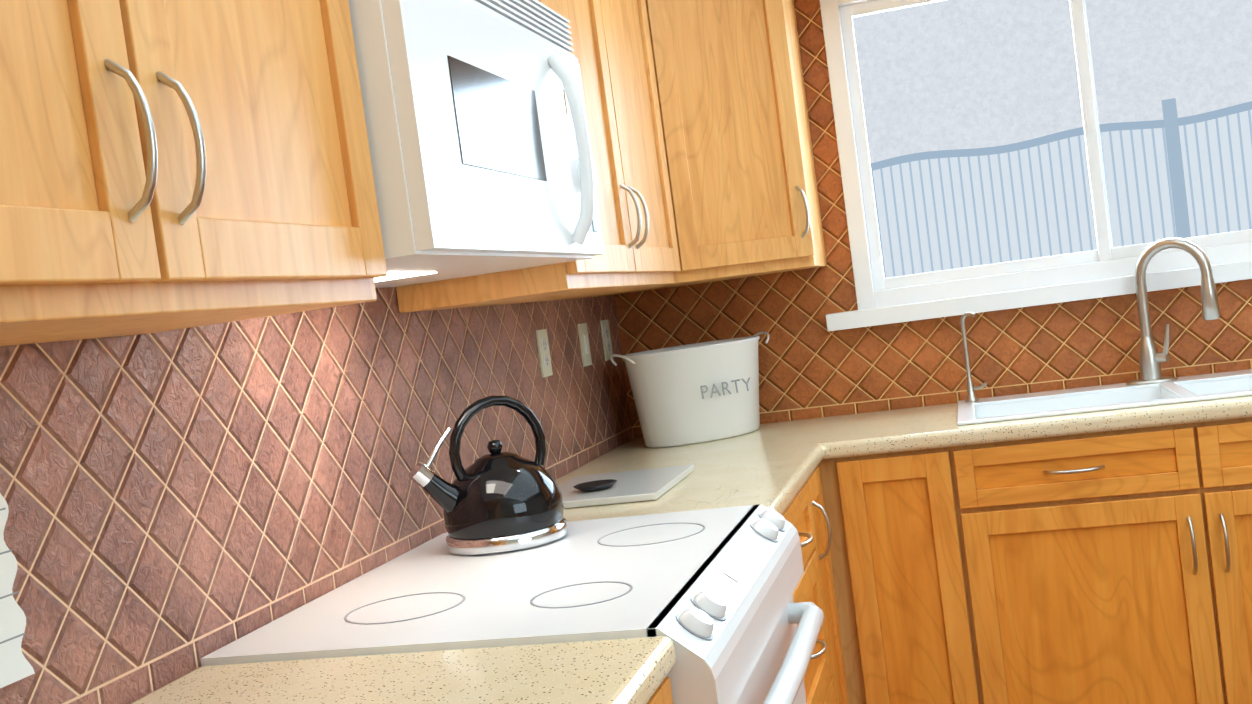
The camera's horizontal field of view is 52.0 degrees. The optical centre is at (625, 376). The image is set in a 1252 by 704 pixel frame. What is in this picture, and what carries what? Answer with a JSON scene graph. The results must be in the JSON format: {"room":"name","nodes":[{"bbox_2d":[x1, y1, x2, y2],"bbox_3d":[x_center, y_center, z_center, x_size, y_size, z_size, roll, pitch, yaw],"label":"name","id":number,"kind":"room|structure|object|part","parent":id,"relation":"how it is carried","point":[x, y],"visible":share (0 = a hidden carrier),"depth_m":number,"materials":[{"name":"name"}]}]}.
{"room":"kitchen","nodes":[
{"label":"kitchen","id":0,"kind":"room"},
{"bbox_2d":[0,287,632,703],"bbox_3d":[-0.719,0.122,1.416,0.140,2.380,5.340,-7,3,15],"label":"wall","id":1,"kind":"structure","parent":0,"point":[180,501],"depth_m":1.79,"materials":[{"name":"tile"}]},
{"bbox_2d":[0,493,34,687],"bbox_3d":[-0.684,0.160,1.217,0.014,0.333,0.269,-7,3,15],"label":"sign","id":2,"kind":"object","parent":1,"relation":"attached to","point":[15,665],"visible":0.88,"depth_m":1.33,"materials":[{"name":"white"}]},
{"bbox_2d":[0,0,826,345],"bbox_3d":[0.901,-0.527,0.865,3.397,1.467,5.194,-7,3,15],"label":"upper cabinet","id":3,"kind":"object","parent":1,"relation":"attached to","point":[172,164],"visible":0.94,"depth_m":1.35,"materials":[{"name":"brown wood"}]},
{"bbox_2d":[348,0,604,287],"bbox_3d":[-0.329,-0.364,1.915,0.454,0.420,0.762,-7,3,15],"label":"microwave","id":4,"kind":"object","parent":3,"relation":"attached to","point":[482,161],"visible":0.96,"depth_m":1.71,"materials":[{"name":"white"}]},
{"bbox_2d":[535,329,552,377],"bbox_3d":[-0.198,-0.057,3.130,0.007,0.115,0.070,-7,3,15],"label":"electrical outlet plate","id":5,"kind":"object","parent":1,"relation":"attached to","point":[544,352],"depth_m":3.12,"materials":[{"name":"beige plastic"}]},
{"bbox_2d":[577,323,591,366],"bbox_3d":[-0.109,-0.086,3.467,0.009,0.115,0.070,-7,3,15],"label":"electrical outlet plate","id":6,"kind":"object","parent":1,"relation":"attached to","point":[582,328],"depth_m":3.45,"materials":[{"name":"beige plastic"}]},
{"bbox_2d":[600,320,612,360],"bbox_3d":[-0.054,-0.104,3.682,0.007,0.115,0.070,-7,3,15],"label":"electrical outlet plate","id":7,"kind":"object","parent":1,"relation":"attached to","point":[605,330],"depth_m":3.67,"materials":[{"name":"beige plastic"}]},
{"bbox_2d":[614,0,1251,438],"bbox_3d":[2.015,-0.343,3.359,4.200,2.380,0.140,-7,3,15],"label":"wall","id":8,"kind":"structure","parent":0,"point":[810,366],"depth_m":3.63,"materials":[{"name":"tile"}]},
{"bbox_2d":[819,0,1251,330],"bbox_3d":[1.244,-0.688,3.455,1.513,0.950,0.105,-7,3,15],"label":"sliding window","id":9,"kind":"structure","parent":8,"relation":"in","point":[1106,269],"depth_m":3.55,"materials":[{"name":"white plastic"}]},
{"bbox_3d":[1.505,1.085,0.845,4.480,0.060,5.480,-7,3,15],"label":"floor","id":10,"kind":"structure","parent":0,"visible":0},
{"bbox_2d":[200,504,823,703],"bbox_3d":[-0.045,0.735,1.975,0.714,0.907,0.808,-7,3,15],"label":"range","id":11,"kind":"object","parent":10,"relation":"on","point":[708,593],"visible":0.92,"depth_m":1.80,"materials":[{"name":"white metal"}]},
{"bbox_2d":[409,395,567,555],"bbox_3d":[-0.230,0.162,2.212,0.225,0.256,0.225,-7,3,15],"label":"kettle","id":12,"kind":"object","parent":11,"relation":"on","point":[495,500],"visible":1,"depth_m":2.15,"materials":[{"name":"black metal"}]},
{"bbox_2d":[647,677,673,703],"bbox_3d":[-0.272,0.832,1.276,0.621,0.868,0.666,-7,3,15],"label":"base cabinet","id":13,"kind":"object","parent":10,"relation":"on","point":[663,695],"depth_m":1.46,"materials":[{"name":"brown wood"}]},
{"bbox_2d":[131,636,675,703],"bbox_3d":[0.715,0.314,-0.194,3.397,0.040,2.919,-7,3,15],"label":"countertop","id":14,"kind":"structure","parent":13,"relation":"on","point":[626,671],"depth_m":1.44,"materials":[{"name":"stone"}]},
{"bbox_2d":[782,465,846,703],"bbox_3d":[0.095,0.711,2.685,0.621,0.868,0.632,-7,3,15],"label":"base cabinet","id":15,"kind":"object","parent":10,"relation":"on","point":[823,679],"depth_m":2.80,"materials":[{"name":"brown wood"}]},
{"bbox_2d":[555,436,838,521],"bbox_3d":[0.070,0.252,2.745,0.646,0.040,0.810,-7,3,15],"label":"countertop","id":16,"kind":"structure","parent":15,"relation":"on","point":[772,466],"depth_m":2.75,"materials":[{"name":"stone"}]},
{"bbox_2d":[558,465,694,507],"bbox_3d":[-0.028,0.230,2.743,0.280,0.027,0.380,-7,3,15],"label":"cutting board","id":17,"kind":"object","parent":16,"relation":"on","point":[619,487],"visible":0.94,"depth_m":2.67,"materials":[{"name":"white plastic"}]},
{"bbox_2d":[819,459,854,703],"bbox_3d":[0.190,0.680,3.047,0.621,0.868,0.238,-7,3,15],"label":"base cabinet","id":18,"kind":"object","parent":10,"relation":"on","point":[824,489],"depth_m":3.12,"materials":[{"name":"brown wood"}]},
{"bbox_2d":[827,424,1014,703],"bbox_3d":[0.769,0.587,3.366,0.386,0.868,0.620,-7,3,15],"label":"base cabinet","id":19,"kind":"object","parent":10,"relation":"on","point":[915,530],"depth_m":3.06,"materials":[{"name":"brown wood"}]},
{"bbox_2d":[602,415,846,455],"bbox_3d":[0.252,0.191,3.470,0.632,0.040,0.450,-7,3,15],"label":"countertop","id":20,"kind":"structure","parent":19,"relation":"on","point":[823,424],"depth_m":3.51,"materials":[{"name":"stone"}]},
{"bbox_2d":[610,331,768,447],"bbox_3d":[0.197,0.038,3.557,0.395,0.266,0.395,-7,3,15],"label":"tub","id":21,"kind":"object","parent":20,"relation":"on","point":[673,408],"depth_m":3.43,"materials":[{"name":"white metal"}]},
{"bbox_3d":[0.269,0.032,3.435,0.164,0.036,0.001,-9,2,-27],"label":"text on the party tub","id":22,"kind":"part","parent":21,"relation":"part of","materials":[{"name":"grey paint"}]},
{"bbox_2d":[594,396,1251,459],"bbox_3d":[1.573,0.033,3.095,3.397,0.040,0.646,-7,3,15],"label":"countertop","id":23,"kind":"structure","parent":19,"relation":"on","point":[936,426],"depth_m":3.00,"materials":[{"name":"stone"}]},
{"bbox_2d":[960,312,987,401],"bbox_3d":[0.937,-0.054,3.477,0.063,0.243,0.046,-7,3,15],"label":"water tap","id":24,"kind":"object","parent":23,"relation":"on","point":[971,389],"visible":1,"depth_m":3.48,"materials":[{"name":"silver metal"}]},
{"bbox_2d":[957,369,1251,424],"bbox_3d":[1.373,0.134,3.183,1.050,0.213,0.510,-7,3,15],"label":"drop-in sink","id":25,"kind":"object","parent":23,"relation":"in","point":[1206,387],"visible":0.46,"depth_m":3.32,"materials":[{"name":"white ceramic"}]},
{"bbox_2d":[1126,238,1220,384],"bbox_3d":[1.397,-0.171,3.315,0.229,0.369,0.141,-7,3,15],"label":"faucet","id":26,"kind":"object","parent":23,"relation":"on","point":[1151,358],"visible":1,"depth_m":3.34,"materials":[{"name":"silver metal"}]},
{"label":"outside","id":27,"kind":"structure","parent":0,"visible":0},
{"bbox_2d":[852,0,1251,277],"bbox_3d":[2.272,-1.284,5.109,12.000,6.000,0.001,-7,3,15],"label":"window glass","id":28,"kind":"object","parent":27,"point":[975,132],"depth_m":5.28,"materials":[{"name":"clear glass"}]}
]}

